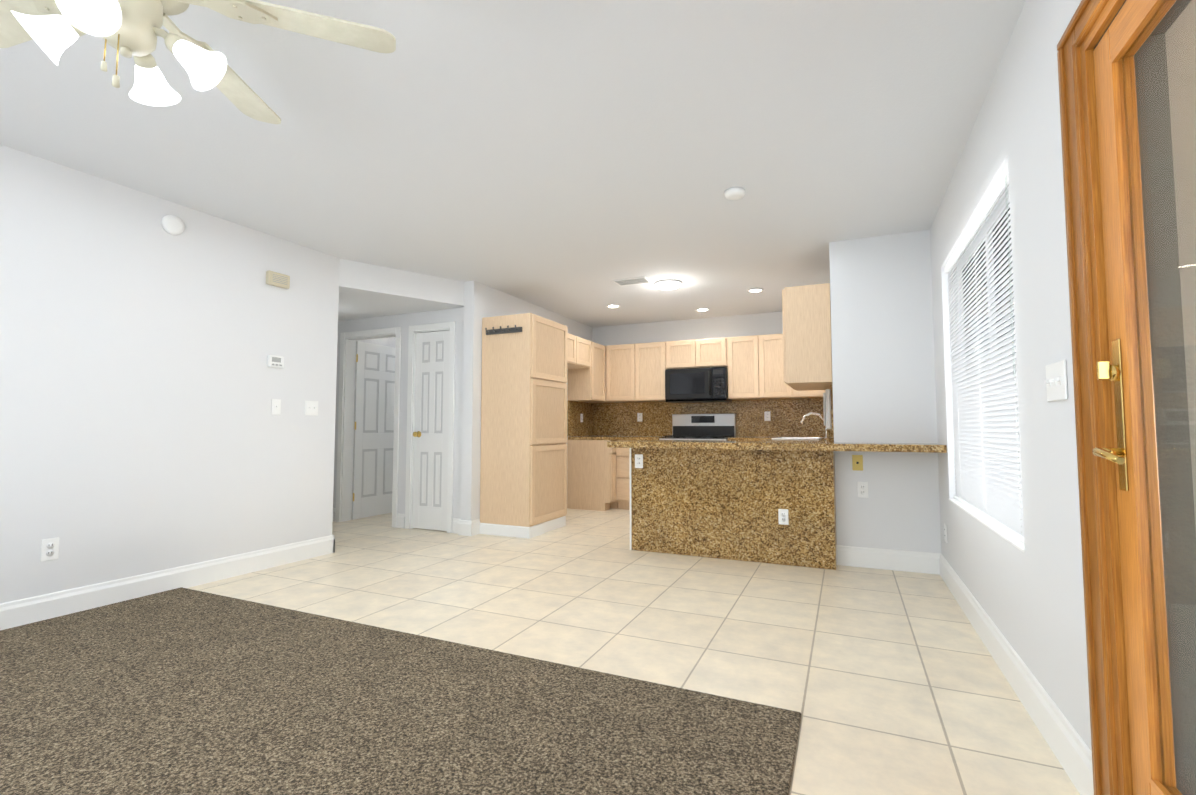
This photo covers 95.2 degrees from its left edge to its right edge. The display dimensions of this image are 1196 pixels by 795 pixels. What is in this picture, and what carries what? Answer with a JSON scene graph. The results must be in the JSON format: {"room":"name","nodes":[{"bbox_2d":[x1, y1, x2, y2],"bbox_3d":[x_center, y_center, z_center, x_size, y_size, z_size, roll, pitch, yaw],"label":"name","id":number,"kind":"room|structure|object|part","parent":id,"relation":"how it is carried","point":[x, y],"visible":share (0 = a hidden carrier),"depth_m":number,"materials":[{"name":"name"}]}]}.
{"room":"living room","nodes":[
{"label":"living room","id":0,"kind":"room"},
{"bbox_2d":[0,144,339,602],"bbox_3d":[-3.352,-0.085,2.267,0.150,2.480,5.200,-1,-4,24],"label":"wall","id":1,"kind":"structure","parent":0,"point":[143,430],"depth_m":3.36,"materials":[{"name":"white paint"}]},
{"bbox_2d":[40,537,58,561],"bbox_3d":[-2.939,0.815,2.930,0.009,0.116,0.072,-1,-4,24],"label":"outlet","id":2,"kind":"object","parent":1,"relation":"attached to","point":[49,548],"visible":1,"depth_m":2.93,"materials":[{"name":"white plastic"}]},
{"bbox_2d":[0,535,334,629],"bbox_3d":[-3.273,1.079,2.174,0.016,0.145,5.216,-1,-4,24],"label":"baseboard","id":3,"kind":"structure","parent":1,"relation":"attached to","point":[20,612],"depth_m":3.35,"materials":[{"name":"white wood"}]},
{"bbox_2d":[161,215,183,234],"bbox_3d":[-2.716,-1.106,3.498,0.037,0.124,0.124,-1,-4,24],"label":"smoke detector","id":4,"kind":"object","parent":1,"relation":"attached to","point":[172,225],"visible":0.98,"depth_m":3.48,"materials":[{"name":"white plastic"}]},
{"bbox_2d":[267,355,283,367],"bbox_3d":[-2.423,-0.270,4.110,0.026,0.090,0.120,-1,-4,24],"label":"thermostat","id":5,"kind":"object","parent":1,"relation":"attached to","point":[275,361],"visible":1,"depth_m":4.10,"materials":[{"name":"white plastic"}]},
{"bbox_2d":[271,399,280,414],"bbox_3d":[-2.418,0.070,4.110,0.018,0.116,0.072,-1,-4,24],"label":"light switch","id":6,"kind":"object","parent":1,"relation":"attached to","point":[276,407],"visible":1,"depth_m":4.11,"materials":[{"name":"white plastic"}]},
{"bbox_2d":[266,270,289,288],"bbox_3d":[-2.418,-0.890,4.132,0.044,0.100,0.170,-1,-4,24],"label":"door chime","id":7,"kind":"object","parent":1,"relation":"attached to","point":[276,279],"visible":1,"depth_m":4.11,"materials":[{"name":"beige plastic"}]},
{"bbox_2d":[305,401,317,415],"bbox_3d":[-2.294,0.086,4.383,0.018,0.116,0.118,-1,-4,24],"label":"light switch","id":8,"kind":"object","parent":1,"relation":"attached to","point":[311,407],"visible":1,"depth_m":4.38,"materials":[{"name":"white plastic"}]},
{"bbox_2d":[351,337,395,504],"bbox_3d":[-3.029,0.234,7.888,0.120,2.480,2.880,-1,-4,24],"label":"wall","id":9,"kind":"structure","parent":0,"point":[390,342],"depth_m":7.71,"materials":[{"name":"white paint"}]},
{"bbox_2d":[333,307,463,522],"bbox_3d":[-2.302,0.122,5.914,2.240,2.480,0.120,-1,-4,24],"label":"wall","id":10,"kind":"structure","parent":0,"point":[404,322],"depth_m":5.70,"materials":[{"name":"white paint"}]},
{"bbox_2d":[333,508,335,521],"bbox_3d":[-3.072,1.304,6.122,0.370,0.145,0.016,-1,-4,24],"label":"baseboard","id":11,"kind":"structure","parent":10,"relation":"attached to","point":[334,514],"depth_m":6.04,"materials":[{"name":"white wood"}]},
{"bbox_2d":[351,341,394,519],"bbox_3d":[-2.602,0.381,6.515,0.177,2.015,0.749,-1,-4,24],"label":"room door","id":12,"kind":"structure","parent":10,"relation":"in","point":[373,442],"depth_m":6.40,"materials":[{"name":"white wood"}]},
{"bbox_2d":[336,321,455,532],"bbox_3d":[-2.138,0.307,5.828,1.604,2.102,0.153,-1,-4,24],"label":"door frame","id":13,"kind":"structure","parent":10,"relation":"attached to","point":[345,425],"depth_m":5.75,"materials":[{"name":"white wood"}]},
{"bbox_2d":[397,513,404,527],"bbox_3d":[-2.038,1.277,5.654,0.100,0.145,0.016,-1,-4,24],"label":"baseboard","id":14,"kind":"structure","parent":10,"relation":"attached to","point":[400,520],"depth_m":5.64,"materials":[{"name":"white wood"}]},
{"bbox_2d":[412,330,449,530],"bbox_3d":[-1.695,0.329,5.592,0.452,2.015,0.177,-1,-4,24],"label":"closet door","id":15,"kind":"structure","parent":10,"relation":"in","point":[430,472],"depth_m":5.58,"materials":[{"name":"white wood"}]},
{"bbox_2d":[452,518,460,533],"bbox_3d":[-1.369,1.260,5.350,0.130,0.145,0.016,-1,-4,24],"label":"baseboard","id":16,"kind":"structure","parent":10,"relation":"attached to","point":[455,522],"depth_m":5.36,"materials":[{"name":"white wood"}]},
{"bbox_2d":[338,258,463,320],"bbox_3d":[-2.499,-1.029,5.398,2.120,0.240,1.100,-1,-4,24],"label":"ceiling soffit","id":17,"kind":"structure","parent":0,"point":[366,290],"depth_m":5.14,"materials":[{"name":"white paint"}]},
{"bbox_2d":[0,0,1025,327],"bbox_3d":[-1.320,-1.297,3.666,7.150,0.100,9.900,-1,-4,24],"label":"ceiling","id":18,"kind":"structure","parent":0,"point":[570,158],"depth_m":2.69,"materials":[{"name":"white paint"}]},
{"bbox_2d":[0,0,395,123],"bbox_3d":[-1.282,-1.081,1.439,1.270,0.584,1.267,-1,-4,24],"label":"ceiling fan","id":19,"kind":"object","parent":18,"relation":"hanging from","point":[54,29],"visible":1,"depth_m":1.53,"materials":[{"name":"beige plastic"}]},
{"bbox_2d":[606,305,619,307],"bbox_3d":[0.181,-1.083,6.491,0.170,0.006,0.170,-1,-4,24],"label":"recessed light","id":20,"kind":"object","parent":18,"relation":"in","point":[612,306],"visible":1,"depth_m":6.50,"materials":[{"name":"white plastic"}]},
{"bbox_2d":[612,276,651,285],"bbox_3d":[0.339,-1.143,5.389,0.340,0.010,0.220,-1,-4,24],"label":"ceiling vent","id":21,"kind":"object","parent":18,"relation":"in","point":[632,281],"visible":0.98,"depth_m":5.37,"materials":[{"name":"white plastic"}]},
{"bbox_2d":[654,279,681,289],"bbox_3d":[0.703,-1.117,5.464,0.280,0.055,0.280,-1,-4,24],"label":"kitchen ceiling light","id":22,"kind":"object","parent":18,"relation":"attached to","point":[669,284],"visible":1,"depth_m":5.39,"materials":[{"name":"white glass"}]},
{"bbox_2d":[696,308,709,311],"bbox_3d":[1.279,-1.072,6.684,0.170,0.006,0.170,-1,-4,24],"label":"recessed light","id":23,"kind":"object","parent":18,"relation":"in","point":[702,309],"visible":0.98,"depth_m":6.67,"materials":[{"name":"white plastic"}]},
{"bbox_2d":[724,187,744,199],"bbox_3d":[0.840,-1.245,3.352,0.124,0.037,0.124,-1,-4,24],"label":"smoke detector","id":24,"kind":"object","parent":18,"relation":"attached to","point":[735,193],"visible":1,"depth_m":3.32,"materials":[{"name":"white plastic"}]},
{"bbox_2d":[747,288,763,292],"bbox_3d":[1.654,-1.125,5.746,0.170,0.006,0.170,-1,-4,24],"label":"recessed light","id":25,"kind":"object","parent":18,"relation":"in","point":[756,290],"visible":1,"depth_m":5.75,"materials":[{"name":"white plastic"}]},
{"bbox_2d":[461,281,591,520],"bbox_3d":[-0.679,0.163,6.631,0.120,2.480,2.870,-1,-4,24],"label":"wall","id":26,"kind":"structure","parent":0,"point":[481,300],"depth_m":5.37,"materials":[{"name":"white paint"}]},
{"bbox_2d":[458,520,471,535],"bbox_3d":[-1.276,1.254,5.253,0.152,0.145,0.016,-1,-4,24],"label":"baseboard","id":27,"kind":"structure","parent":26,"relation":"attached to","point":[464,527],"depth_m":5.25,"materials":[{"name":"white wood"}]},
{"bbox_2d":[471,519,479,535],"bbox_3d":[-1.185,1.256,5.289,0.016,0.145,0.125,-1,-4,24],"label":"baseboard","id":28,"kind":"structure","parent":26,"relation":"attached to","point":[476,527],"depth_m":5.29,"materials":[{"name":"white wood"}]},
{"bbox_2d":[567,333,578,364],"bbox_3d":[-0.498,-0.581,6.497,0.350,0.350,0.501,-1,-4,24],"label":"upper cabinet","id":29,"kind":"object","parent":26,"relation":"attached to","point":[572,341],"depth_m":6.53,"materials":[{"name":"brown wood"}]},
{"bbox_2d":[567,337,594,368],"bbox_3d":[-0.341,-0.561,6.842,0.350,0.350,0.501,-1,-4,24],"label":"upper cabinet","id":30,"kind":"object","parent":26,"relation":"attached to","point":[586,368],"depth_m":6.89,"materials":[{"name":"brown wood"}]},
{"bbox_2d":[567,401,594,436],"bbox_3d":[-0.238,0.292,7.419,0.020,0.468,0.722,-1,-4,24],"label":"backsplash","id":31,"kind":"structure","parent":26,"relation":"attached to","point":[575,427],"depth_m":7.40,"materials":[{"name":"brown stone"}]},
{"bbox_2d":[568,343,604,401],"bbox_3d":[-0.146,-0.332,7.258,0.350,0.760,0.440,-1,-4,24],"label":"upper cabinet","id":32,"kind":"object","parent":26,"relation":"attached to","point":[584,385],"depth_m":7.09,"materials":[{"name":"brown wood"}]},
{"bbox_2d":[187,508,1079,794],"bbox_3d":[-1.388,1.280,3.551,7.000,0.100,9.900,-1,-4,24],"label":"floor","id":33,"kind":"structure","parent":0,"point":[887,682],"depth_m":2.82,"materials":[{"name":"beige tile"}]},
{"bbox_2d":[0,587,800,794],"bbox_3d":[-1.813,1.072,0.881,3.737,0.014,4.067,-1,-4,24],"label":"floor carpet","id":34,"kind":"object","parent":33,"relation":"on","point":[181,691],"visible":1,"depth_m":1.92,"materials":[{"name":"brown carpet"}]},
{"bbox_2d":[480,313,567,538],"bbox_3d":[-0.756,0.277,5.590,0.587,2.135,0.813,-1,-4,24],"label":"pantry cabinet","id":35,"kind":"object","parent":33,"relation":"on","point":[523,472],"depth_m":5.32,"materials":[{"name":"beige wood"}]},
{"bbox_3d":[-0.934,-0.659,5.317,0.420,0.062,0.072,-1,-4,24],"label":"hook rail","id":36,"kind":"part","parent":35,"relation":"part of","materials":[{"name":"black metal"}]},
{"bbox_3d":[-0.901,1.275,5.225,0.579,0.100,0.014,-1,-4,24],"label":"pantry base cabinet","id":37,"kind":"part","parent":35,"relation":"part of","materials":[{"name":"white wood"}]},
{"bbox_2d":[567,440,615,510],"bbox_3d":[-0.081,0.986,6.999,0.620,0.879,0.160,-1,-4,24],"label":"base cabinet","id":38,"kind":"object","parent":33,"relation":"on","point":[591,474],"visible":0.92,"depth_m":6.92,"materials":[{"name":"brown wood"}]},
{"bbox_2d":[614,440,629,509],"bbox_3d":[0.614,0.991,7.099,0.580,0.880,0.620,-1,-4,24],"label":"base cabinet","id":39,"kind":"object","parent":33,"relation":"on","point":[622,500],"depth_m":6.90,"materials":[{"name":"brown wood"}]},
{"bbox_2d":[568,436,664,439],"bbox_3d":[0.305,0.535,7.184,1.192,0.040,0.768,-1,-4,24],"label":"countertop","id":40,"kind":"structure","parent":39,"relation":"on","point":[615,438],"depth_m":6.92,"materials":[{"name":"brown stone"}]},
{"bbox_2d":[659,414,735,440],"bbox_3d":[1.240,0.804,6.769,0.820,1.215,0.668,-1,-4,24],"label":"range","id":41,"kind":"object","parent":33,"relation":"on","point":[718,427],"visible":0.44,"depth_m":6.99,"materials":[{"name":"silver metal"}]},
{"bbox_2d":[629,448,835,569],"bbox_3d":[1.103,0.851,4.549,1.602,0.870,0.508,-1,-4,24],"label":"peninsula panel","id":42,"kind":"object","parent":33,"relation":"on","point":[720,503],"visible":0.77,"depth_m":4.29,"materials":[{"name":"brown stone"}]},
{"bbox_2d":[635,454,642,467],"bbox_3d":[0.346,0.540,4.633,0.072,0.116,0.009,-1,-4,24],"label":"outlet","id":43,"kind":"object","parent":42,"relation":"attached to","point":[638,460],"visible":1,"depth_m":4.63,"materials":[{"name":"white plastic"}]},
{"bbox_2d":[607,440,946,452],"bbox_3d":[1.317,0.380,4.365,2.397,0.050,0.725,-1,-4,24],"label":"countertop","id":44,"kind":"structure","parent":42,"relation":"on","point":[812,446],"depth_m":4.00,"materials":[{"name":"brown stone"}]},
{"bbox_2d":[778,509,788,524],"bbox_3d":[1.402,0.903,4.131,0.072,0.116,0.009,-1,-4,24],"label":"outlet","id":45,"kind":"object","parent":42,"relation":"attached to","point":[783,519],"visible":1,"depth_m":4.13,"materials":[{"name":"white plastic"}]},
{"bbox_2d":[728,412,833,441],"bbox_3d":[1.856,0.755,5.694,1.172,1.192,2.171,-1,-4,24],"label":"sink","id":46,"kind":"object","parent":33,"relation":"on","point":[826,438],"visible":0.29,"depth_m":5.51,"materials":[{"name":"white metal"}]},
{"bbox_2d":[728,437,833,441],"bbox_3d":[1.856,0.451,5.711,1.172,0.040,2.171,-1,-4,24],"label":"countertop","id":47,"kind":"structure","parent":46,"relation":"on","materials":[{"name":"brown stone"}]},
{"bbox_2d":[772,437,821,439],"bbox_3d":[2.042,0.513,5.576,0.430,0.202,0.740,-1,-4,24],"label":"sink basin","id":48,"kind":"object","parent":47,"relation":"in","point":[779,438],"depth_m":5.31,"materials":[{"name":"white ceramic"}]},
{"bbox_2d":[800,412,830,439],"bbox_3d":[2.167,0.281,5.458,0.284,0.272,0.346,-1,-4,24],"label":"faucet","id":49,"kind":"object","parent":47,"relation":"on","point":[827,432],"depth_m":5.49,"materials":[{"name":"silver metal"}]},
{"bbox_2d":[829,229,940,552],"bbox_3d":[2.659,0.085,5.253,0.680,2.480,2.620,-1,-4,24],"label":"wall block","id":50,"kind":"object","parent":33,"relation":"on","point":[883,361],"visible":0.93,"depth_m":4.06,"materials":[{"name":"white paint"}]},
{"bbox_2d":[782,283,832,390],"bbox_3d":[1.856,-0.483,4.782,0.360,0.780,0.960,-1,-4,24],"label":"upper cabinet","id":51,"kind":"object","parent":50,"relation":"attached to","point":[807,342],"visible":0.98,"depth_m":4.35,"materials":[{"name":"brown wood"}]},
{"bbox_2d":[852,455,862,470],"bbox_3d":[1.951,0.491,4.106,0.072,0.116,0.008,-1,-4,24],"label":"outlet","id":52,"kind":"object","parent":50,"relation":"attached to","point":[857,462],"visible":1,"depth_m":4.10,"materials":[{"name":"brown metal"}]},
{"bbox_2d":[857,482,867,497],"bbox_3d":[1.978,0.690,4.082,0.072,0.116,0.009,-1,-4,24],"label":"outlet","id":53,"kind":"object","parent":50,"relation":"attached to","point":[862,489],"visible":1,"depth_m":4.08,"materials":[{"name":"white plastic"}]},
{"bbox_2d":[836,545,940,574],"bbox_3d":[2.107,1.183,3.992,0.696,0.145,0.016,-1,-4,24],"label":"baseboard","id":54,"kind":"structure","parent":50,"relation":"attached to","point":[902,560],"depth_m":3.98,"materials":[{"name":"white wood"}]},
{"bbox_2d":[592,312,831,437],"bbox_3d":[1.405,0.195,7.193,3.210,2.480,0.120,-1,-4,24],"label":"wall","id":55,"kind":"structure","parent":0,"point":[733,326],"depth_m":7.26,"materials":[{"name":"white paint"}]},
{"bbox_2d":[592,345,611,402],"bbox_3d":[0.043,-0.314,7.584,0.424,0.760,0.346,-1,-4,24],"label":"upper cabinet","id":56,"kind":"object","parent":55,"relation":"attached to","point":[608,349],"depth_m":7.36,"materials":[{"name":"brown wood"}]},
{"bbox_2d":[612,343,639,401],"bbox_3d":[0.395,-0.323,7.424,0.484,0.760,0.346,-1,-4,24],"label":"upper cabinet","id":57,"kind":"object","parent":55,"relation":"attached to","point":[636,372],"depth_m":7.26,"materials":[{"name":"brown wood"}]},
{"bbox_2d":[640,341,667,401],"bbox_3d":[0.724,-0.331,7.275,0.484,0.760,0.346,-1,-4,24],"label":"upper cabinet","id":58,"kind":"object","parent":55,"relation":"attached to","point":[653,355],"depth_m":7.10,"materials":[{"name":"brown wood"}]},
{"bbox_2d":[668,339,699,369],"bbox_3d":[1.150,-0.542,7.093,0.451,0.360,0.346,-1,-4,24],"label":"upper cabinet","id":59,"kind":"object","parent":55,"relation":"attached to","point":[683,354],"depth_m":6.94,"materials":[{"name":"brown wood"}]},
{"bbox_2d":[665,367,731,402],"bbox_3d":[1.273,-0.150,6.944,0.770,0.410,0.421,-1,-4,24],"label":"microwave","id":60,"kind":"object","parent":59,"relation":"attached to","point":[697,385],"visible":0.98,"depth_m":6.78,"materials":[{"name":"black plastic"}]},
{"bbox_2d":[595,398,825,436],"bbox_3d":[1.376,0.275,7.123,3.204,0.468,0.020,-1,-4,24],"label":"backsplash","id":61,"kind":"structure","parent":55,"relation":"attached to","point":[620,418],"depth_m":6.96,"materials":[{"name":"brown stone"}]},
{"bbox_2d":[637,413,641,421],"bbox_3d":[0.573,0.271,7.471,0.072,0.116,0.009,-1,-4,24],"label":"outlet","id":62,"kind":"object","parent":61,"relation":"attached to","point":[639,417],"visible":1,"depth_m":7.47,"materials":[{"name":"white plastic"}]},
{"bbox_2d":[764,411,770,420],"bbox_3d":[2.102,0.232,6.777,0.072,0.116,0.009,-1,-4,24],"label":"outlet","id":63,"kind":"object","parent":61,"relation":"attached to","point":[767,416],"visible":1,"depth_m":6.78,"materials":[{"name":"white plastic"}]},
{"bbox_2d":[700,337,727,367],"bbox_3d":[1.449,-0.550,6.957,0.451,0.360,0.346,-1,-4,24],"label":"upper cabinet","id":64,"kind":"object","parent":55,"relation":"attached to","point":[713,351],"depth_m":6.78,"materials":[{"name":"brown wood"}]},
{"bbox_2d":[724,335,767,399],"bbox_3d":[1.854,-0.360,6.762,0.438,0.760,0.346,-1,-4,24],"label":"upper cabinet","id":65,"kind":"object","parent":55,"relation":"attached to","point":[745,367],"depth_m":6.61,"materials":[{"name":"brown wood"}]},
{"bbox_2d":[764,334,799,398],"bbox_3d":[2.172,-0.369,6.618,0.506,0.760,0.346,-1,-4,24],"label":"upper cabinet","id":66,"kind":"object","parent":55,"relation":"attached to","point":[775,387],"depth_m":6.47,"materials":[{"name":"brown wood"}]},
{"bbox_2d":[800,390,824,397],"bbox_3d":[2.524,-0.378,6.458,0.534,0.760,0.346,-1,-4,24],"label":"upper cabinet","id":67,"kind":"object","parent":55,"relation":"attached to","point":[808,393],"depth_m":6.29,"materials":[{"name":"brown wood"}]},
{"bbox_2d":[829,385,833,440],"bbox_3d":[2.376,0.182,5.478,0.020,0.468,2.100,-1,-4,24],"label":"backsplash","id":68,"kind":"structure","parent":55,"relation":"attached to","point":[832,425],"depth_m":4.53,"materials":[{"name":"stone"}]},
{"bbox_2d":[823,389,831,428],"bbox_3d":[1.940,0.099,4.623,0.060,0.340,0.080,-1,-4,24],"label":"wall phone","id":69,"kind":"object","parent":68,"relation":"attached to","point":[827,407],"visible":0.98,"depth_m":4.59,"materials":[{"name":"white plastic"}]},
{"bbox_2d":[930,0,1091,750],"bbox_3d":[1.151,-0.160,0.937,0.150,2.480,6.500,-1,-4,24],"label":"wall","id":70,"kind":"structure","parent":0,"point":[1030,600],"depth_m":1.88,"materials":[{"name":"white paint"}]},
{"bbox_2d":[944,524,946,542],"bbox_3d":[2.318,0.905,3.646,0.009,0.116,0.072,-1,-4,24],"label":"outlet","id":71,"kind":"object","parent":70,"relation":"attached to","point":[945,531],"visible":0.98,"depth_m":3.63,"materials":[{"name":"white plastic"}]},
{"bbox_2d":[957,190,1016,389],"bbox_3d":[2.014,-0.147,2.755,0.050,1.500,1.620,-1,-4,24],"label":"window","id":72,"kind":"structure","parent":70,"relation":"in","point":[985,278],"depth_m":2.80,"materials":[{"name":"white"}]},
{"bbox_2d":[944,163,1023,542],"bbox_3d":[1.944,-0.146,2.786,0.044,1.494,1.608,-1,-4,24],"label":"window blinds","id":73,"kind":"object","parent":72,"relation":"attached to","point":[987,461],"visible":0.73,"depth_m":2.62,"materials":[{"name":"white plastic"}]},
{"bbox_2d":[949,498,1024,552],"bbox_3d":[1.950,0.609,2.741,0.091,0.013,1.620,-1,-4,24],"label":"window sill","id":74,"kind":"structure","parent":70,"relation":"attached to","point":[1009,538],"depth_m":2.49,"materials":[{"name":"white wood"}]},
{"bbox_2d":[939,554,1093,794],"bbox_3d":[1.866,1.106,2.642,0.016,0.145,2.678,-1,-4,24],"label":"baseboard","id":75,"kind":"structure","parent":70,"relation":"attached to","point":[1070,749],"depth_m":1.94,"materials":[{"name":"white wood"}]},
{"bbox_2d":[1045,360,1067,401],"bbox_3d":[1.392,-0.048,1.668,0.018,0.116,0.164,-1,-4,24],"label":"light switch","id":76,"kind":"object","parent":70,"relation":"attached to","point":[1056,381],"visible":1,"depth_m":1.65,"materials":[{"name":"white plastic"}]},
{"bbox_2d":[1057,0,1195,794],"bbox_3d":[1.141,0.024,0.909,0.194,2.110,1.180,-1,-4,24],"label":"door frame","id":77,"kind":"structure","parent":70,"relation":"attached to","point":[1090,23],"depth_m":1.35,"materials":[{"name":"brown wood"}]},
{"bbox_2d":[1092,0,1195,794],"bbox_3d":[1.071,0.073,0.935,0.108,1.970,0.906,-1,-4,24],"label":"door","id":78,"kind":"structure","parent":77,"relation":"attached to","point":[1126,370],"depth_m":1.26,"materials":[{"name":"brown wood"}]},
{"label":"outside","id":79,"kind":"structure","parent":0,"visible":0},
{"bbox_3d":[9.180,1.260,2.758,12.900,0.090,30.000,-1,-4,24],"label":"floor","id":80,"kind":"structure","parent":79,"visible":0},
{"bbox_2d":[1165,0,1195,527],"bbox_3d":[1.815,-0.166,1.807,0.338,2.650,0.270,-1,-4,24],"label":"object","id":81,"kind":"structure","parent":80,"relation":"on","point":[1180,94],"depth_m":1.70,"materials":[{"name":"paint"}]}
]}

